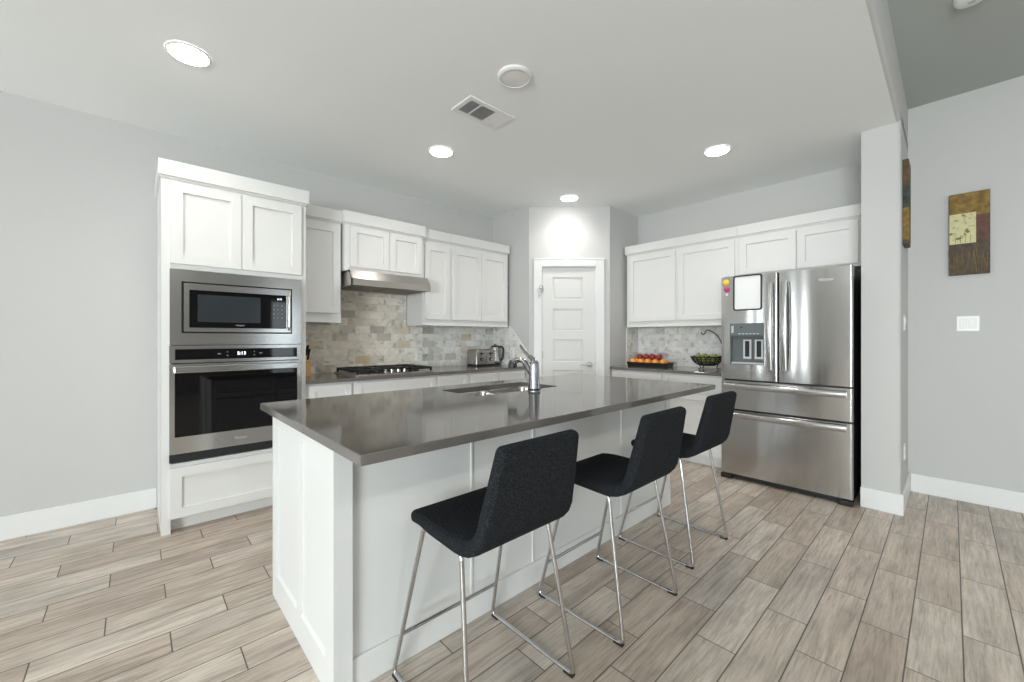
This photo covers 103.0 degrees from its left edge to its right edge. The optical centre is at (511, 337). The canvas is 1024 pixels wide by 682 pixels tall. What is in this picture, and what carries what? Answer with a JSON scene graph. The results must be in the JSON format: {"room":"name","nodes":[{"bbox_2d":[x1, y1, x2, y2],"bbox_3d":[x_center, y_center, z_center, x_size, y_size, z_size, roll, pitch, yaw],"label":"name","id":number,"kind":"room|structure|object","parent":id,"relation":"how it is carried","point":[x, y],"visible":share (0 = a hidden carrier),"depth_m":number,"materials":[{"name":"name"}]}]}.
{"room":"kitchen","nodes":[
{"label":"kitchen","id":0,"kind":"room"},
{"bbox_2d":[0,90,492,516],"bbox_3d":[-3.112,-0.138,2.590,7.955,2.755,0.120,0,0,-43],"label":"wall","id":1,"kind":"structure","parent":0,"point":[78,203],"depth_m":2.74,"materials":[{"name":"paint"}]},
{"bbox_2d":[0,488,156,540],"bbox_3d":[-4.290,1.167,1.406,4.618,0.145,0.015,0,0,-43],"label":"baseboard","id":2,"kind":"structure","parent":1,"relation":"attached to","point":[47,519],"depth_m":2.69,"materials":[{"name":"white paint"}]},
{"bbox_2d":[306,204,341,323],"bbox_3d":[-1.724,-0.619,3.554,0.349,0.973,0.349,0,0,-43],"label":"upper cabinet","id":3,"kind":"object","parent":1,"relation":"attached to","point":[323,225],"visible":0.59,"depth_m":3.45,"materials":[{"name":"white paint"}]},
{"bbox_2d":[341,210,425,277],"bbox_3d":[-1.285,-0.848,3.928,0.802,0.520,0.396,0,0,-43],"label":"upper cabinet","id":4,"kind":"object","parent":1,"relation":"attached to","point":[370,243],"visible":0.74,"depth_m":3.75,"materials":[{"name":"white paint"}]},
{"bbox_2d":[341,269,429,295],"bbox_3d":[-1.244,-0.518,3.884,0.765,0.136,0.492,0,0,-43],"label":"range hood","id":5,"kind":"object","parent":4,"relation":"attached to","point":[351,280],"visible":0.92,"depth_m":3.72,"materials":[{"name":"metal"}]},
{"bbox_2d":[306,291,492,373],"bbox_3d":[-1.115,-0.067,4.351,2.368,0.786,0.012,0,0,-43],"label":"tiled wall","id":6,"kind":"structure","parent":1,"relation":"attached to","point":[372,330],"depth_m":4.15,"materials":[{"name":"tile"}]},
{"bbox_2d":[416,350,421,360],"bbox_3d":[-1.011,0.195,4.431,0.072,0.116,0.008,0,0,-43],"label":"wall outlet","id":7,"kind":"object","parent":6,"relation":"attached to","point":[419,352],"visible":1,"depth_m":4.43,"materials":[{"name":"white plastic"}]},
{"bbox_2d":[407,229,451,325],"bbox_3d":[-0.880,-0.617,4.335,0.343,0.977,0.349,0,0,-43],"label":"upper cabinet","id":8,"kind":"object","parent":1,"relation":"attached to","point":[433,308],"visible":0.77,"depth_m":4.22,"materials":[{"name":"white paint"}]},
{"bbox_2d":[435,234,509,327],"bbox_3d":[-0.449,-0.617,4.735,0.832,0.977,0.349,0,0,-43],"label":"upper cabinet","id":9,"kind":"object","parent":1,"relation":"attached to","point":[479,268],"visible":0.91,"depth_m":4.58,"materials":[{"name":"white paint"}]},
{"bbox_2d":[0,0,896,217],"bbox_3d":[-1.383,-1.765,1.661,9.230,0.500,3.793,0,0,-43],"label":"ceiling","id":10,"kind":"structure","parent":0,"point":[621,107],"depth_m":2.43,"materials":[{"name":"paint"}]},
{"bbox_2d":[164,40,211,66],"bbox_3d":[-1.724,-1.505,2.172,0.200,0.020,0.200,0,0,-43],"label":"recessed light","id":11,"kind":"object","parent":10,"relation":"in","point":[187,53],"visible":1,"depth_m":2.15,"materials":[{"name":"white plastic"}]},
{"bbox_2d":[429,146,453,156],"bbox_3d":[-0.575,-1.505,3.305,0.200,0.020,0.200,0,0,-43],"label":"recessed light","id":12,"kind":"object","parent":10,"relation":"in","point":[438,151],"visible":1,"depth_m":3.28,"materials":[{"name":"white plastic"}]},
{"bbox_2d":[451,95,513,128],"bbox_3d":[-0.194,-1.510,2.742,0.372,0.008,0.210,0,0,-43],"label":"ceiling vent","id":13,"kind":"object","parent":10,"relation":"in","point":[471,107],"visible":1,"depth_m":2.73,"materials":[{"name":"white plastic"}]},
{"bbox_2d":[498,64,531,88],"bbox_3d":[0.016,-1.506,2.354,0.200,0.018,0.200,0,0,-43],"label":"ceiling speaker","id":14,"kind":"object","parent":10,"relation":"attached to","point":[514,76],"visible":1,"depth_m":2.34,"materials":[{"name":"white plastic"}]},
{"bbox_2d":[560,195,578,201],"bbox_3d":[0.621,-1.505,4.406,0.200,0.020,0.200,0,0,-43],"label":"recessed light","id":15,"kind":"object","parent":10,"relation":"in","point":[567,198],"visible":1,"depth_m":4.37,"materials":[{"name":"white plastic"}]},
{"bbox_2d":[704,145,730,156],"bbox_3d":[1.659,-1.505,3.289,0.200,0.020,0.200,0,0,-43],"label":"recessed light","id":16,"kind":"object","parent":10,"relation":"in","point":[717,150],"visible":1,"depth_m":3.26,"materials":[{"name":"white plastic"}]},
{"bbox_2d":[493,207,528,377],"bbox_3d":[0.014,-0.138,4.965,0.100,2.755,0.645,0,0,-43],"label":"wall","id":17,"kind":"structure","parent":0,"point":[511,229],"depth_m":4.84,"materials":[{"name":"paint"}]},
{"bbox_2d":[493,327,526,365],"bbox_3d":[-0.035,0.097,4.936,0.012,0.458,0.598,0,0,-43],"label":"tiled wall","id":18,"kind":"structure","parent":17,"relation":"attached to","point":[502,336],"depth_m":4.95,"materials":[{"name":"tile"}]},
{"bbox_2d":[510,348,513,357],"bbox_3d":[-0.003,0.180,4.885,0.008,0.116,0.072,0,0,-43],"label":"wall outlet","id":19,"kind":"object","parent":18,"relation":"attached to","point":[511,349],"visible":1,"depth_m":4.88,"materials":[{"name":"white plastic"}]},
{"bbox_2d":[509,326,526,350],"bbox_3d":[0.073,0.006,4.817,0.014,0.301,0.292,0,0,-43],"label":"trim","id":20,"kind":"structure","parent":18,"relation":"attached to","point":[509,326],"depth_m":4.81,"materials":[{"name":"white paint"}]},
{"bbox_2d":[0,459,1023,681],"bbox_3d":[0.403,1.290,-0.339,9.530,0.100,9.355,0,0,-43],"label":"floor","id":21,"kind":"structure","parent":0,"point":[801,587],"depth_m":1.90,"materials":[{"name":"brown wood"}]},
{"bbox_2d":[155,157,308,535],"bbox_3d":[-2.077,0.062,3.036,0.869,2.356,0.629,0,0,-43],"label":"tall cabinet","id":22,"kind":"object","parent":21,"relation":"on","point":[209,220],"visible":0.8,"depth_m":2.76,"materials":[{"name":"white paint"}]},
{"bbox_2d":[169,344,301,463],"bbox_3d":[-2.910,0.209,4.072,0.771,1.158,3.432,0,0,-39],"label":"wall oven","id":23,"kind":"object","parent":22,"relation":"attached to","point":[217,392],"visible":1,"depth_m":2.74,"materials":[{"name":"grey metal"}]},
{"bbox_2d":[169,269,301,344],"bbox_3d":[-2.029,-0.195,2.984,0.759,0.479,0.564,0,0,-43],"label":"microwave","id":24,"kind":"object","parent":22,"relation":"in","point":[206,308],"visible":1,"depth_m":2.76,"materials":[{"name":"metal"}]},
{"bbox_2d":[306,381,351,398],"bbox_3d":[-1.648,0.798,3.456,0.364,0.884,0.596,0,0,-43],"label":"base cabinet","id":25,"kind":"object","parent":21,"relation":"on","point":[339,388],"visible":0.24,"depth_m":3.24,"materials":[{"name":"white paint"}]},
{"bbox_2d":[306,364,524,384],"bbox_3d":[-0.899,0.341,4.126,2.374,0.030,0.610,0,0,-43],"label":"countertop","id":26,"kind":"structure","parent":25,"relation":"on","point":[320,378],"depth_m":3.73,"materials":[{"name":"grey stone"}]},
{"bbox_2d":[306,345,310,375],"bbox_3d":[-1.794,0.193,3.488,0.100,0.265,0.194,0,0,-43],"label":"knife block","id":27,"kind":"object","parent":26,"relation":"on","point":[308,361],"visible":0.31,"depth_m":3.47,"materials":[{"name":"brown wood"}]},
{"bbox_2d":[334,364,433,376],"bbox_3d":[-1.201,0.299,3.853,0.765,0.054,0.515,0,0,-43],"label":"gas cooktop","id":28,"kind":"object","parent":26,"relation":"in","point":[357,371],"visible":1,"depth_m":3.74,"materials":[{"name":"metal"}]},
{"bbox_2d":[467,349,494,365],"bbox_3d":[-0.359,0.231,4.825,0.288,0.190,0.212,0,0,-43],"label":"toaster","id":29,"kind":"object","parent":26,"relation":"on","point":[475,357],"visible":1,"depth_m":4.75,"materials":[{"name":"silver metal"}]},
{"bbox_2d":[490,344,503,364],"bbox_3d":[-0.199,0.202,4.984,0.161,0.248,0.153,0,0,-43],"label":"electric kettle","id":30,"kind":"object","parent":26,"relation":"on","point":[495,347],"visible":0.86,"depth_m":4.95,"materials":[{"name":"silver metal"}]},
{"bbox_2d":[352,375,434,394],"bbox_3d":[-1.221,0.798,3.852,0.799,0.884,0.596,0,0,-43],"label":"base cabinet","id":31,"kind":"object","parent":21,"relation":"on","point":[380,385],"visible":0.17,"depth_m":3.60,"materials":[{"name":"white paint"}]},
{"bbox_2d":[435,373,467,386],"bbox_3d":[-0.786,0.798,4.255,0.385,0.884,0.596,0,0,-43],"label":"base cabinet","id":32,"kind":"object","parent":21,"relation":"on","point":[449,379],"visible":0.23,"depth_m":4.03,"materials":[{"name":"white paint"}]},
{"bbox_2d":[273,386,670,681],"bbox_3d":[0.010,0.799,2.509,2.445,0.881,0.844,0,0,-43],"label":"kitchen island","id":33,"kind":"object","parent":21,"relation":"on","point":[346,537],"visible":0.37,"depth_m":1.63,"materials":[{"name":"paint"}]},
{"bbox_2d":[260,373,715,465],"bbox_3d":[0.081,0.342,2.433,2.510,0.032,1.230,0,0,-43],"label":"island countertop","id":34,"kind":"structure","parent":33,"relation":"on","point":[365,429],"depth_m":1.85,"materials":[{"name":"grey stone"}]},
{"bbox_2d":[459,387,528,395],"bbox_3d":[-0.064,0.462,2.640,0.729,0.204,0.394,0,0,-43],"label":"sink","id":35,"kind":"object","parent":34,"relation":"in","point":[511,389],"visible":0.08,"depth_m":2.84,"materials":[{"name":"metal"}]},
{"bbox_2d":[508,345,540,391],"bbox_3d":[0.077,0.184,2.566,0.079,0.284,0.255,0,0,-43],"label":"kitchen faucet","id":36,"kind":"object","parent":34,"relation":"on","point":[532,368],"visible":1,"depth_m":2.49,"materials":[{"name":"silver metal"}]},
{"bbox_2d":[468,371,496,383],"bbox_3d":[-0.497,0.798,4.522,0.399,0.884,0.596,0,0,-43],"label":"base cabinet","id":37,"kind":"object","parent":21,"relation":"on","point":[476,377],"visible":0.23,"depth_m":4.30,"materials":[{"name":"white paint"}]},
{"bbox_2d":[392,429,578,681],"bbox_3d":[-0.080,0.776,1.466,0.496,0.928,0.541,0,0,-43],"label":"bar stool","id":38,"kind":"object","parent":21,"relation":"on","point":[530,486],"visible":1,"depth_m":1.31,"materials":[{"name":"grey fabric"}]},
{"bbox_2d":[497,369,524,380],"bbox_3d":[-0.196,0.798,4.801,0.421,0.884,0.596,0,0,-43],"label":"base cabinet","id":39,"kind":"object","parent":21,"relation":"on","point":[518,373],"visible":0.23,"depth_m":4.57,"materials":[{"name":"white paint"}]},
{"bbox_2d":[538,406,685,647],"bbox_3d":[0.487,0.776,1.936,0.496,0.928,0.541,0,0,-43],"label":"bar stool","id":40,"kind":"object","parent":21,"relation":"on","point":[655,452],"visible":0.88,"depth_m":1.78,"materials":[{"name":"black fabric"}]},
{"bbox_2d":[612,369,662,379],"bbox_3d":[1.573,0.798,4.653,0.624,0.884,0.622,0,0,-43],"label":"base cabinet","id":41,"kind":"object","parent":21,"relation":"on","point":[615,373],"visible":0.14,"depth_m":4.42,"materials":[{"name":"white paint"}]},
{"bbox_2d":[619,391,736,569],"bbox_3d":[1.018,0.776,2.484,0.496,0.928,0.541,0,0,-42],"label":"bar stool","id":42,"kind":"object","parent":21,"relation":"on","point":[714,426],"visible":0.71,"depth_m":2.29,"materials":[{"name":"black fabric"}]},
{"bbox_2d":[663,373,724,467],"bbox_3d":[1.997,0.798,4.195,0.624,0.884,0.625,0,0,-43],"label":"base cabinet","id":43,"kind":"object","parent":21,"relation":"on","point":[693,404],"visible":0.27,"depth_m":3.98,"materials":[{"name":"white paint"}]},
{"bbox_2d":[610,365,720,375],"bbox_3d":[1.773,0.341,4.412,0.638,0.030,1.250,0,0,-43],"label":"countertop","id":44,"kind":"structure","parent":43,"relation":"on","point":[675,369],"depth_m":4.22,"materials":[{"name":"grey stone"}]},
{"bbox_2d":[627,361,673,367],"bbox_3d":[1.579,0.301,4.660,0.476,0.048,0.220,0,0,40],"label":"fruit tray","id":45,"kind":"object","parent":44,"relation":"on","point":[641,364],"visible":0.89,"depth_m":4.56,"materials":[{"name":"black plastic"}]},
{"bbox_2d":[649,353,655,359],"bbox_3d":[1.598,0.214,4.630,0.072,0.076,0.072,0,0,11],"label":"apple","id":46,"kind":"object","parent":45,"relation":"in","point":[652,356],"visible":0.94,"depth_m":4.61,"materials":[{"name":"red food"}]},
{"bbox_2d":[656,354,661,359],"bbox_3d":[1.655,0.214,4.582,0.072,0.076,0.072,0,0,-9],"label":"apple","id":47,"kind":"object","parent":45,"relation":"in","point":[658,356],"visible":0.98,"depth_m":4.56,"materials":[{"name":"red food"}]},
{"bbox_2d":[690,330,720,369],"bbox_3d":[2.010,0.119,4.201,0.315,0.409,0.315,0,0,-43],"label":"fruit bowl","id":48,"kind":"object","parent":44,"relation":"on","point":[697,362],"visible":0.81,"depth_m":4.13,"materials":[{"name":"black metal"}]},
{"bbox_2d":[721,264,860,506],"bbox_3d":[2.438,0.347,3.548,0.830,1.785,0.914,0,0,-43],"label":"refrigerator","id":49,"kind":"object","parent":21,"relation":"on","point":[792,364],"visible":0.98,"depth_m":3.21,"materials":[{"name":"grey metal"}]},
{"bbox_2d":[723,280,728,285],"bbox_3d":[1.895,-0.490,3.608,0.014,0.054,0.054,0,0,-43],"label":"magnet","id":50,"kind":"object","parent":49,"relation":"attached to","point":[725,282],"visible":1,"depth_m":3.60},
{"bbox_2d":[733,273,761,310],"bbox_3d":[2.014,-0.388,3.483,0.010,0.304,0.224,0,0,-43],"label":"whiteboard","id":51,"kind":"object","parent":49,"relation":"attached to","point":[747,289],"visible":1,"depth_m":3.48,"materials":[{"name":"white plastic"}]},
{"bbox_2d":[529,206,609,375],"bbox_3d":[0.661,-0.138,4.740,0.929,2.755,0.100,0,0,1],"label":"wall","id":52,"kind":"structure","parent":0,"point":[554,231],"depth_m":4.69,"materials":[{"name":"paint"}]},
{"bbox_2d":[542,268,594,376],"bbox_3d":[0.651,0.209,4.689,0.618,2.042,0.096,0,0,1],"label":"door","id":53,"kind":"structure","parent":52,"relation":"in","point":[568,296],"depth_m":4.71,"materials":[{"name":"white paint"}]},
{"bbox_2d":[533,258,604,376],"bbox_3d":[0.657,0.174,4.729,0.818,2.172,0.122,0,0,1],"label":"trim","id":54,"kind":"structure","parent":52,"relation":"attached to","point":[539,263],"depth_m":4.67,"materials":[{"name":"white paint"}]},
{"bbox_2d":[610,207,637,375],"bbox_3d":[1.319,-0.138,4.933,0.620,2.755,0.100,0,0,-43],"label":"wall","id":55,"kind":"structure","parent":0,"point":[623,225],"depth_m":4.82,"materials":[{"name":"paint"}]},
{"bbox_2d":[626,328,637,364],"bbox_3d":[1.477,0.100,5.003,0.268,0.450,0.012,0,0,-43],"label":"tiled wall","id":56,"kind":"structure","parent":55,"relation":"attached to","point":[631,333],"depth_m":4.98,"materials":[{"name":"tile"}]},
{"bbox_2d":[638,75,1023,492],"bbox_3d":[4.187,-0.310,2.374,0.130,3.100,7.792,0,0,-43],"label":"wall","id":57,"kind":"structure","parent":0,"point":[966,388],"depth_m":3.12,"materials":[{"name":"paint"}]},
{"bbox_2d":[625,238,682,327],"bbox_3d":[1.683,-0.604,4.734,0.351,0.956,0.627,0,0,-43],"label":"upper cabinet","id":58,"kind":"object","parent":57,"relation":"attached to","point":[651,266],"visible":0.83,"depth_m":4.61,"materials":[{"name":"white paint"}]},
{"bbox_2d":[638,326,720,367],"bbox_3d":[2.014,0.100,4.630,0.012,0.450,1.265,0,0,-43],"label":"tiled wall","id":59,"kind":"structure","parent":57,"relation":"attached to","point":[676,345],"depth_m":4.70,"materials":[{"name":"tile"}]},
{"bbox_2d":[676,226,737,326],"bbox_3d":[2.102,-0.604,4.282,0.351,0.956,0.604,0,0,-43],"label":"upper cabinet","id":60,"kind":"object","parent":57,"relation":"attached to","point":[705,258],"visible":0.68,"depth_m":4.19,"materials":[{"name":"white paint"}]},
{"bbox_2d":[737,203,860,275],"bbox_3d":[2.633,-0.834,3.709,0.351,0.497,0.956,0,0,-43],"label":"upper cabinet","id":61,"kind":"object","parent":57,"relation":"attached to","point":[829,237],"visible":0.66,"depth_m":3.56,"materials":[{"name":"white paint"}]},
{"bbox_2d":[910,473,1023,512],"bbox_3d":[5.006,1.167,1.384,0.015,0.145,5.225,0,0,-43],"label":"baseboard","id":62,"kind":"structure","parent":57,"relation":"attached to","point":[1010,500],"depth_m":3.07,"materials":[{"name":"white paint"}]},
{"bbox_2d":[956,316,979,330],"bbox_3d":[3.442,-0.108,3.074,0.010,0.116,0.118,0,0,-43],"label":"light switch","id":63,"kind":"object","parent":57,"relation":"attached to","point":[963,323],"visible":1,"depth_m":3.07,"materials":[{"name":"white plastic"}]},
{"bbox_2d":[948,189,989,275],"bbox_3d":[3.435,-0.784,3.063,0.036,0.615,0.211,0,0,-43],"label":"canvas painting","id":64,"kind":"object","parent":57,"relation":"attached to","point":[969,213],"visible":1,"depth_m":3.05,"materials":[{"name":"fabric"}]},
{"bbox_2d":[861,117,907,494],"bbox_3d":[2.904,-0.163,3.163,0.700,2.805,0.212,0,0,-43],"label":"wall","id":65,"kind":"structure","parent":0,"point":[884,257],"depth_m":2.93,"materials":[{"name":"paint"}]},
{"bbox_2d":[860,473,909,515],"bbox_3d":[2.893,1.167,3.145,0.690,0.145,0.231,0,0,-43],"label":"baseboard","id":66,"kind":"structure","parent":65,"relation":"attached to","point":[893,503],"depth_m":2.92,"materials":[{"name":"white paint"}]},
{"bbox_2d":[865,0,907,143],"bbox_3d":[-0.127,-1.698,0.225,9.120,0.365,0.022,0,0,-43],"label":"beam","id":67,"kind":"structure","parent":65,"relation":"attached to","point":[878,10],"depth_m":2.36,"materials":[{"name":"paint"}]},
{"bbox_2d":[903,158,910,247],"bbox_3d":[2.900,-0.980,2.991,0.202,0.610,0.033,0,0,-43],"label":"canvas painting","id":68,"kind":"object","parent":65,"relation":"attached to","point":[906,164],"visible":1,"depth_m":2.93},
{"bbox_2d":[887,0,1023,108],"bbox_3d":[1.695,-1.935,-1.660,9.230,0.150,5.260,0,0,-43],"label":"ceiling","id":69,"kind":"structure","parent":0,"point":[944,51],"depth_m":2.58,"materials":[{"name":"paint"}]},
{"bbox_2d":[953,0,981,8],"bbox_3d":[2.490,-1.839,2.205,0.140,0.042,0.140,0,0,-43],"label":"smoke detector","id":70,"kind":"object","parent":69,"relation":"attached to","point":[958,4],"visible":1,"depth_m":2.23,"materials":[{"name":"white plastic"}]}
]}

